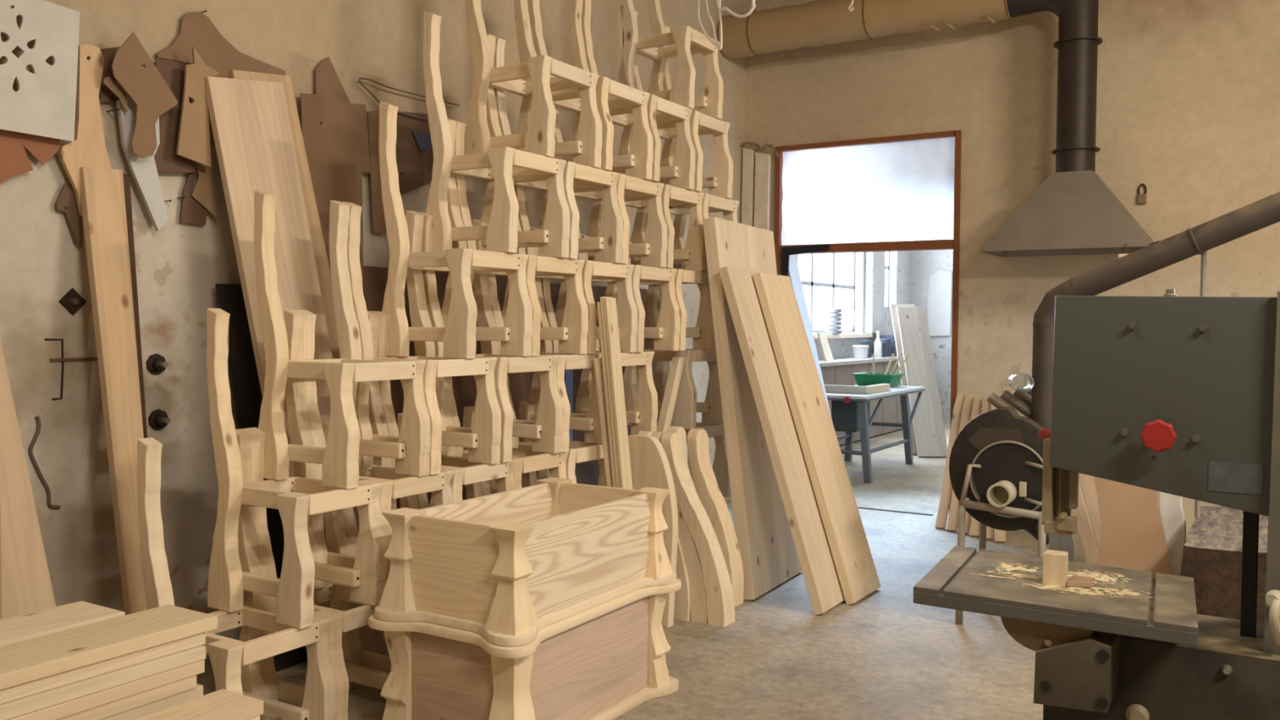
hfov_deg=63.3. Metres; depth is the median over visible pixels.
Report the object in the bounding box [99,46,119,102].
template
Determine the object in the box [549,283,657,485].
sheet
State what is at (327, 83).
template
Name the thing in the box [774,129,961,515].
trim
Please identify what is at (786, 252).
strip
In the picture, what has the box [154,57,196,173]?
template
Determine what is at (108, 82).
template
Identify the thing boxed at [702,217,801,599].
wooden board
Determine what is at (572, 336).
frame
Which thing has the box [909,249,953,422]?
wall
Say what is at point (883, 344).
paint can
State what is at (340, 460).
frame
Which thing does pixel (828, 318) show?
tape roll
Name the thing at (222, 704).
plank
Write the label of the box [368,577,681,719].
chest
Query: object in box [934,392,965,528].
board
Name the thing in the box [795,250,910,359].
wall
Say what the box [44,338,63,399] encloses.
bracket
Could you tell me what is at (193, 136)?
template
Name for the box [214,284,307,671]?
sheet
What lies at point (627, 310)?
frame
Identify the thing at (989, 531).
board
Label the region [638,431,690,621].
bent slat
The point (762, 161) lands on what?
board
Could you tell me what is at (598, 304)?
lath
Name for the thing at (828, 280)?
window
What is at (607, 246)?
frame
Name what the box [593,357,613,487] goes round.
lath
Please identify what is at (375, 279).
sheet
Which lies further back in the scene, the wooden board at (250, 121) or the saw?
the wooden board at (250, 121)
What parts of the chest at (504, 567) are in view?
corner post, panel, panel, corner post, corner post, panel, panel, corner post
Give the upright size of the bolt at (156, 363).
0.088 m
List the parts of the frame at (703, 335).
rail, rail, post, rail, leg, rail, leg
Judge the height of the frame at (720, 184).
1.095 m
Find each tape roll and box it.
[824,325,841,329]
[824,329,841,333]
[825,308,841,312]
[825,312,841,316]
[825,316,841,321]
[825,321,841,325]
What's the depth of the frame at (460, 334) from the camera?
4.46 m
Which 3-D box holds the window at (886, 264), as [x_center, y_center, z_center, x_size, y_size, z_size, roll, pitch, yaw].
[3.567,-1.553,15.559,0.080,1.550,0.800,2,2,32]
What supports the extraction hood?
attached to the wall at (1188, 97)
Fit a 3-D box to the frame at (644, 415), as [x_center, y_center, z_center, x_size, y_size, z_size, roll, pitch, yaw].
[-0.230,-0.143,5.487,0.513,1.095,0.425,2,2,32]
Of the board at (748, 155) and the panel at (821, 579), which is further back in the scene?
the board at (748, 155)
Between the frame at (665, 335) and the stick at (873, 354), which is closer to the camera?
the frame at (665, 335)
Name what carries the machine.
on the floor
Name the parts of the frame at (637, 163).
post, rail, rail, post, leg, rail, rail, leg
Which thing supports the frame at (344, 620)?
on the floor
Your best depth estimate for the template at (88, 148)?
4.00 m
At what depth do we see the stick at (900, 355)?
11.54 m
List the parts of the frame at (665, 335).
post, rail, rail, post, rail, leg, rail, leg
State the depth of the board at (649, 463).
5.14 m
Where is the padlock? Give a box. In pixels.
[1137,183,1146,204]
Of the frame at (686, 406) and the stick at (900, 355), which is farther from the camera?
the stick at (900, 355)
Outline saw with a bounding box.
[913,288,1279,719]
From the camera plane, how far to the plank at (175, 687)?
2.95 m
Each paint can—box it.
[860,340,871,358]
[880,338,890,356]
[881,342,886,357]
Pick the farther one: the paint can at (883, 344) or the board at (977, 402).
the paint can at (883, 344)
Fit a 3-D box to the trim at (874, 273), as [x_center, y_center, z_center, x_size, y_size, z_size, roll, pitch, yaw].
[3.356,-1.692,14.790,0.119,2.620,0.540,2,2,32]
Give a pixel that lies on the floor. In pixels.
(883, 655)
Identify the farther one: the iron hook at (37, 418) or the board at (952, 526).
the board at (952, 526)
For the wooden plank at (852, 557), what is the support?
on the floor
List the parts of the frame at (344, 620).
post, rail, rail, leg, post, rail, rail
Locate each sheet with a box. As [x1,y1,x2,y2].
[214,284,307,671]
[361,266,538,508]
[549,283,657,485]
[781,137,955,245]
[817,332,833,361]
[927,269,952,336]
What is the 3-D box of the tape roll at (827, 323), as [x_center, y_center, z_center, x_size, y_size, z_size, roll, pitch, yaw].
[2.485,-0.469,13.357,0.207,0.054,0.207,2,2,32]
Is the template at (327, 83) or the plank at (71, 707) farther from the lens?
the template at (327, 83)
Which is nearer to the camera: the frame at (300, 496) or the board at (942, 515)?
the frame at (300, 496)
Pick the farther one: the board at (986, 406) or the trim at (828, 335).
the trim at (828, 335)
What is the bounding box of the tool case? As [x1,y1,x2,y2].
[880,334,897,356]
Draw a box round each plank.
[0,337,56,618]
[0,505,1,618]
[0,600,124,646]
[0,604,217,689]
[0,631,205,703]
[0,644,205,719]
[6,659,204,719]
[57,675,196,719]
[80,166,146,615]
[99,683,203,719]
[131,688,263,719]
[247,715,260,719]
[752,272,880,604]
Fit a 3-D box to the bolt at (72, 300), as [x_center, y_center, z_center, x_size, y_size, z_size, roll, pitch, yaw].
[-2.195,-0.227,4.026,0.030,0.104,0.104,2,2,32]
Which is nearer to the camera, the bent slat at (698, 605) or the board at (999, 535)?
the bent slat at (698, 605)
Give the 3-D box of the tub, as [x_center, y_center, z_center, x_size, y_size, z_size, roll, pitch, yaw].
[2.881,-0.104,13.558,0.209,0.175,0.209,2,2,32]
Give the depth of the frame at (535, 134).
4.89 m
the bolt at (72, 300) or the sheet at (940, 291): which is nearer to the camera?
the bolt at (72, 300)
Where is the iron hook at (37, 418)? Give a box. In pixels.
[28,415,60,508]
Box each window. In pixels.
[798,252,854,332]
[884,251,888,307]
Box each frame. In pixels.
[137,428,337,719]
[206,308,387,628]
[244,420,391,719]
[253,190,430,488]
[296,309,454,588]
[342,201,501,474]
[342,413,418,687]
[371,311,516,510]
[378,101,532,358]
[417,406,482,509]
[418,211,563,462]
[422,11,569,257]
[441,313,568,493]
[450,119,588,355]
[463,0,602,168]
[471,400,537,496]
[487,226,602,452]
[493,37,622,262]
[501,314,606,486]
[514,147,637,354]
[527,0,653,180]
[536,227,657,435]
[551,60,667,267]
[571,161,679,351]
[581,0,695,190]
[600,76,706,271]
[617,0,723,119]
[622,241,723,429]
[622,258,715,350]
[633,11,733,199]
[636,364,730,497]
[647,146,739,271]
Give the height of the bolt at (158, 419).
0.088 m
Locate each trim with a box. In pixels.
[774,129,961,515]
[813,333,872,338]
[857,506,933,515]
[863,251,885,333]
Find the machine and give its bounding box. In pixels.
[948,389,1057,624]
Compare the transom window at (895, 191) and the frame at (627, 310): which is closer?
the frame at (627, 310)
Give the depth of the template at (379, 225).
5.30 m
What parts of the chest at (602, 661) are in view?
corner post, panel, corner post, panel, corner post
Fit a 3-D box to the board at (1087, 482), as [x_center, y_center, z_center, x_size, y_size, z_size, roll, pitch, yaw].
[2.652,0.800,6.091,0.052,1.002,0.390,-1,2,-35]
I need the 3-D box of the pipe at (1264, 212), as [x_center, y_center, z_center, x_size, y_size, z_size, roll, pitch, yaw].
[3.253,-0.392,4.449,2.985,2.314,0.139,2,2,32]
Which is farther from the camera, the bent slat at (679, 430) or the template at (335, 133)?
the bent slat at (679, 430)
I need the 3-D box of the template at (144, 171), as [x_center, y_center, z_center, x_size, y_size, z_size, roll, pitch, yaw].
[-2.037,-0.804,4.222,0.090,0.549,0.208,2,2,32]
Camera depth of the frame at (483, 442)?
4.35 m
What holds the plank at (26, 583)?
on the floor
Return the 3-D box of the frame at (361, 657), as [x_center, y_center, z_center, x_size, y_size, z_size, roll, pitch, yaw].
[-0.953,0.794,4.356,0.513,1.095,0.430,2,2,32]
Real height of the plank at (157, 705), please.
0.039 m
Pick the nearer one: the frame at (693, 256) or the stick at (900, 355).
the frame at (693, 256)
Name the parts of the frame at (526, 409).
post, post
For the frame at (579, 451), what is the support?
on the frame at (526, 409)
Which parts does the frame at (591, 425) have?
post, post, leg, rail, rail, leg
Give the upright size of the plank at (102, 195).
2.096 m
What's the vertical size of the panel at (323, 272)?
2.643 m
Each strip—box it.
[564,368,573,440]
[781,244,829,276]
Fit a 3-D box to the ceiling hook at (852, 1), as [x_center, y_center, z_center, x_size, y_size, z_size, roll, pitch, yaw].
[1.454,-2.714,7.128,0.047,0.641,0.018,2,2,32]
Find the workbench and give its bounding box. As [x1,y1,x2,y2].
[818,355,902,445]
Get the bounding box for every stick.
[872,353,875,373]
[884,353,893,374]
[888,354,902,374]
[894,353,910,373]
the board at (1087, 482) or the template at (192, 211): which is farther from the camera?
the board at (1087, 482)
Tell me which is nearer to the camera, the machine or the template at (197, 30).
the template at (197, 30)
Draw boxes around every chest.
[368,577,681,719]
[373,477,676,646]
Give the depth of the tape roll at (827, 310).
13.26 m
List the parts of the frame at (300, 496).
post, rail, rail, leg, post, rail, rail, leg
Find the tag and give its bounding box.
[1118,243,1128,257]
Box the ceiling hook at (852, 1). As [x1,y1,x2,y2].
[848,0,854,12]
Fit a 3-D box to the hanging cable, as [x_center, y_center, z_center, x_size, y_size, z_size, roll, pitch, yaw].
[0.423,-2.247,5.075,0.365,1.445,0.017,2,2,32]
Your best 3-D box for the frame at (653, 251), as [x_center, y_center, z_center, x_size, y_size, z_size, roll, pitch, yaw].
[-0.181,-1.046,5.525,0.513,1.095,0.440,2,2,32]
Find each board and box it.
[204,76,386,653]
[627,434,678,626]
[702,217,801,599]
[741,147,755,226]
[753,152,770,230]
[788,254,831,418]
[889,304,917,454]
[896,306,947,457]
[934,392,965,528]
[946,395,974,531]
[964,396,982,533]
[969,398,991,537]
[986,404,996,539]
[994,528,1005,542]
[1071,480,1097,564]
[1079,473,1100,549]
[1159,491,1186,575]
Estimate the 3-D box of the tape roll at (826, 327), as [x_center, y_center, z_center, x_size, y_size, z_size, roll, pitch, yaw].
[2.485,-0.414,13.358,0.207,0.054,0.207,2,2,32]
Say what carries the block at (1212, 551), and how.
on the floor
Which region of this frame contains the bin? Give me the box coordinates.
[851,372,904,386]
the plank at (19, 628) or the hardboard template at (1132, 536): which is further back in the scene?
the hardboard template at (1132, 536)
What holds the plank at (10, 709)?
on the plank at (71, 707)
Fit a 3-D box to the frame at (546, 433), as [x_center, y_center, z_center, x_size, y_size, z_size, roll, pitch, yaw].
[-0.681,-0.120,4.743,0.513,1.095,0.425,2,2,32]
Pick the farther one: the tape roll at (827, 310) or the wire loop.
the tape roll at (827, 310)
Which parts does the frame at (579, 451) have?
post, rail, rail, post, leg, rail, rail, leg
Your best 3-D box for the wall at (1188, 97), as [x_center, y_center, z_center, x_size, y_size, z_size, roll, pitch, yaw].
[4.132,-0.880,7.238,7.400,4.300,0.300,2,2,32]
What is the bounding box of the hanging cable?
[697,0,755,50]
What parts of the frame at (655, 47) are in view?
post, rail, rail, post, leg, rail, rail, leg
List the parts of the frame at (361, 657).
post, post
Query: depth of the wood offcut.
2.19 m
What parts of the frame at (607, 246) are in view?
post, rail, rail, post, leg, rail, rail, leg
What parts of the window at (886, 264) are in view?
pane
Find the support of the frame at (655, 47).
on the frame at (720, 184)
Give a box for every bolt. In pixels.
[58,288,86,315]
[146,353,168,374]
[148,408,170,429]
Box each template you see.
[0,130,62,183]
[54,182,82,248]
[57,44,111,215]
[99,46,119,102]
[102,75,128,112]
[111,32,177,158]
[116,93,168,231]
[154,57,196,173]
[156,10,285,78]
[164,164,208,225]
[176,46,219,167]
[177,165,217,217]
[300,93,370,274]
[314,57,350,103]
[367,110,386,234]
[395,111,433,195]
[400,130,432,174]
[1093,476,1170,577]
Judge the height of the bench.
0.815 m
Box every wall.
[0,0,746,661]
[744,0,1279,540]
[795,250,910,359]
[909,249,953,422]
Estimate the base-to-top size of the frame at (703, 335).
1.095 m
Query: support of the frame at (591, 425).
on the frame at (579, 451)
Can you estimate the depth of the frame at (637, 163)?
5.40 m
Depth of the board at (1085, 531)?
6.03 m
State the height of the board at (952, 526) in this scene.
0.968 m
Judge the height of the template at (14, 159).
0.220 m
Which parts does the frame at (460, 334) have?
post, rail, rail, post, leg, rail, rail, leg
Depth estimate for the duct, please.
8.00 m
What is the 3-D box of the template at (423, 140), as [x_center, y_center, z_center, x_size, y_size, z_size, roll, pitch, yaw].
[-1.201,-1.105,5.589,0.065,0.249,0.278,2,2,32]
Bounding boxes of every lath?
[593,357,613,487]
[596,302,616,487]
[600,296,620,488]
[603,297,632,488]
[657,356,684,431]
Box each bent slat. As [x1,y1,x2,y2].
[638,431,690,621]
[649,431,707,623]
[660,431,734,626]
[666,426,701,502]
[687,428,744,606]
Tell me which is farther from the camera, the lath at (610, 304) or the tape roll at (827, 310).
the tape roll at (827, 310)
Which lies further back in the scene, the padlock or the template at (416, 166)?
the padlock
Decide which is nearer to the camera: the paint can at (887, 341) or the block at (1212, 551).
the block at (1212, 551)
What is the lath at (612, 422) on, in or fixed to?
on the floor
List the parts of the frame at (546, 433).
post, rail, post, leg, rail, rail, leg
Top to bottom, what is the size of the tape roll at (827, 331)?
0.054 m
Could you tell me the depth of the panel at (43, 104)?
3.81 m
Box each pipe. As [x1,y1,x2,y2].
[1006,0,1102,172]
[1031,191,1279,517]
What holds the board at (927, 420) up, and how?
on the floor
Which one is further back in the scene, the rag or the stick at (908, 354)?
the stick at (908, 354)
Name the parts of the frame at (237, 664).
post, rail, leg, rail, post, rail, rail, leg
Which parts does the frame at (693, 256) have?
rail, rail, post, rail, leg, rail, leg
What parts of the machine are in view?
stand leg, stand leg, worn plate, volute casing, stand frame, inlet spout, inlet plate, stand leg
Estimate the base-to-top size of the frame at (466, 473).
1.095 m
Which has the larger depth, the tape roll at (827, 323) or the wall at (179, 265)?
the tape roll at (827, 323)
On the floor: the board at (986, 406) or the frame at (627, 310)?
the board at (986, 406)
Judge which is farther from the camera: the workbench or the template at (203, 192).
the workbench
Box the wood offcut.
[1066,574,1093,586]
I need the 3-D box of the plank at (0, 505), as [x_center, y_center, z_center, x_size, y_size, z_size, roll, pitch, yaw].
[-2.084,0.876,3.239,0.161,0.994,0.338,-1,2,-31]
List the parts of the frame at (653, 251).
post, rail, rail, post, leg, rail, rail, leg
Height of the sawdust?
0.003 m
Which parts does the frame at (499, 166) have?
post, rail, rail, post, leg, rail, rail, leg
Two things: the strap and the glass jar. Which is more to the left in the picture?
the strap
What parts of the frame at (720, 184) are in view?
post, rail, rail, post, rail, leg, rail, leg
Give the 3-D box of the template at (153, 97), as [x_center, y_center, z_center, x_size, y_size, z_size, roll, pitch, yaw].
[-2.024,-1.046,4.165,0.160,0.487,0.280,2,2,32]
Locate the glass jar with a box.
[1008,372,1034,391]
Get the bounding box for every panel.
[0,0,79,142]
[229,70,386,640]
[718,266,844,614]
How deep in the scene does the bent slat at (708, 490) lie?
5.56 m
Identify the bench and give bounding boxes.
[826,385,924,483]
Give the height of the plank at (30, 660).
0.039 m
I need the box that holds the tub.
[852,345,868,359]
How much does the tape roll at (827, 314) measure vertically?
0.054 m
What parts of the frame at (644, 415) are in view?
post, post, rail, leg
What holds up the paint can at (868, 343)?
on the workbench
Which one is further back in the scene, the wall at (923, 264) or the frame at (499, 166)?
the wall at (923, 264)
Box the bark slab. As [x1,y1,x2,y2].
[123,173,147,438]
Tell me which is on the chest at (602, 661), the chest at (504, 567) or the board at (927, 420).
the chest at (504, 567)
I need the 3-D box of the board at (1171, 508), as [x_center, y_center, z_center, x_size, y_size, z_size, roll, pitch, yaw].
[2.677,0.883,5.223,0.122,0.900,0.050,2,2,32]
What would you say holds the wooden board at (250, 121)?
on the floor
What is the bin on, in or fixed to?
on the bench
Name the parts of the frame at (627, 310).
post, rail, rail, post, leg, rail, rail, leg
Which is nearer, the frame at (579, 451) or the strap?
the strap
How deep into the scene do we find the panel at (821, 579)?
5.60 m
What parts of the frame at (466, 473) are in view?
post, post, leg, rail, rail, leg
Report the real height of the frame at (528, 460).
1.095 m
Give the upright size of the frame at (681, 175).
1.095 m
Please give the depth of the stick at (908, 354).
11.59 m
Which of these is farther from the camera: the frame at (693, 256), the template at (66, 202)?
the frame at (693, 256)
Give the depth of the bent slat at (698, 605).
5.24 m
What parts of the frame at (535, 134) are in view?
post, rail, rail, post, leg, rail, rail, leg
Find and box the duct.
[717,0,1013,58]
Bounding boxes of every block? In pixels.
[1042,549,1068,586]
[1180,506,1268,622]
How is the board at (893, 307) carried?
on the floor
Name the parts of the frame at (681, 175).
post, rail, rail, post, rail, leg, rail, leg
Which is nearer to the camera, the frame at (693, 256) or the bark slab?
the bark slab
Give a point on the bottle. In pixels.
(877, 344)
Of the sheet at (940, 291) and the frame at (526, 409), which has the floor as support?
the frame at (526, 409)
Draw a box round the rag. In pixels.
[741,141,778,156]
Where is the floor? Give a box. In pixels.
[195,422,1186,719]
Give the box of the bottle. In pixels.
[874,331,881,357]
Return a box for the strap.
[49,357,97,361]
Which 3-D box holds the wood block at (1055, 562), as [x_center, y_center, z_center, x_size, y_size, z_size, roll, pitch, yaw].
[0.889,0.444,2.216,0.046,0.066,0.044,2,2,32]
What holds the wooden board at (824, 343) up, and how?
on the workbench
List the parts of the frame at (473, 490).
post, post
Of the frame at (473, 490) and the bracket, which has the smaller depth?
the bracket
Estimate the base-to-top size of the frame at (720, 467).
1.095 m
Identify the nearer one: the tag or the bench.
the tag
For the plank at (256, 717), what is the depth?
3.00 m
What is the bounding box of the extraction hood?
[979,169,1159,257]
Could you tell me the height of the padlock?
0.146 m
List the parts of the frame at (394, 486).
post, rail, rail, leg, post, rail, rail, leg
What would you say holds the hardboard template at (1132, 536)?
on the floor
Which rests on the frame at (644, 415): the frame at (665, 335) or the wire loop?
the frame at (665, 335)
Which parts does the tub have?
lid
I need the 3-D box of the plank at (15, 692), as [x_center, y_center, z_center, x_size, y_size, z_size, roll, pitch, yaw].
[-1.845,0.860,2.526,0.245,0.039,1.615,2,2,32]
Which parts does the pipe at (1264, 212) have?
support rod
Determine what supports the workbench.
on the floor
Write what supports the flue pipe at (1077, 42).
on the extraction hood
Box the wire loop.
[358,77,459,120]
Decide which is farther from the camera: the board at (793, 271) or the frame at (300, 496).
the board at (793, 271)
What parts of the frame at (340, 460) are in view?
post, rail, rail, leg, post, rail, rail, leg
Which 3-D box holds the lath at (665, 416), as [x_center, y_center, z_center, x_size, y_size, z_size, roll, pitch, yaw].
[0.067,0.646,5.662,0.050,1.310,0.630,2,2,32]
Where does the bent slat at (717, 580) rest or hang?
on the floor
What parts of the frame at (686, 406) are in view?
post, rail, post, leg, rail, leg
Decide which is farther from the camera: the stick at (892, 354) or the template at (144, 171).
the stick at (892, 354)
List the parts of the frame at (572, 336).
post, rail, rail, post, leg, rail, rail, leg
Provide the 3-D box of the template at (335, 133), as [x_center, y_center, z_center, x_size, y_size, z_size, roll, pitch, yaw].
[-1.506,-0.846,5.091,0.080,0.867,0.436,2,2,32]
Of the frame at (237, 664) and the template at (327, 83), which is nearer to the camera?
the frame at (237, 664)
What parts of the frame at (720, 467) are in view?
post, rail, leg, rail, leg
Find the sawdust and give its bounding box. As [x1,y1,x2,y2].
[963,562,1154,597]
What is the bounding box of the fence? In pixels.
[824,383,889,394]
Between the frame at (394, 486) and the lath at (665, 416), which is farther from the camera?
the lath at (665, 416)
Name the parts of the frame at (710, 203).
rail, rail, post, rail, leg, rail, leg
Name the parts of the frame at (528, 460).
post, rail, post, leg, rail, rail, leg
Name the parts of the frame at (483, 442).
post, rail, rail, post, leg, rail, rail, leg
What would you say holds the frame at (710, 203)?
on the frame at (703, 335)

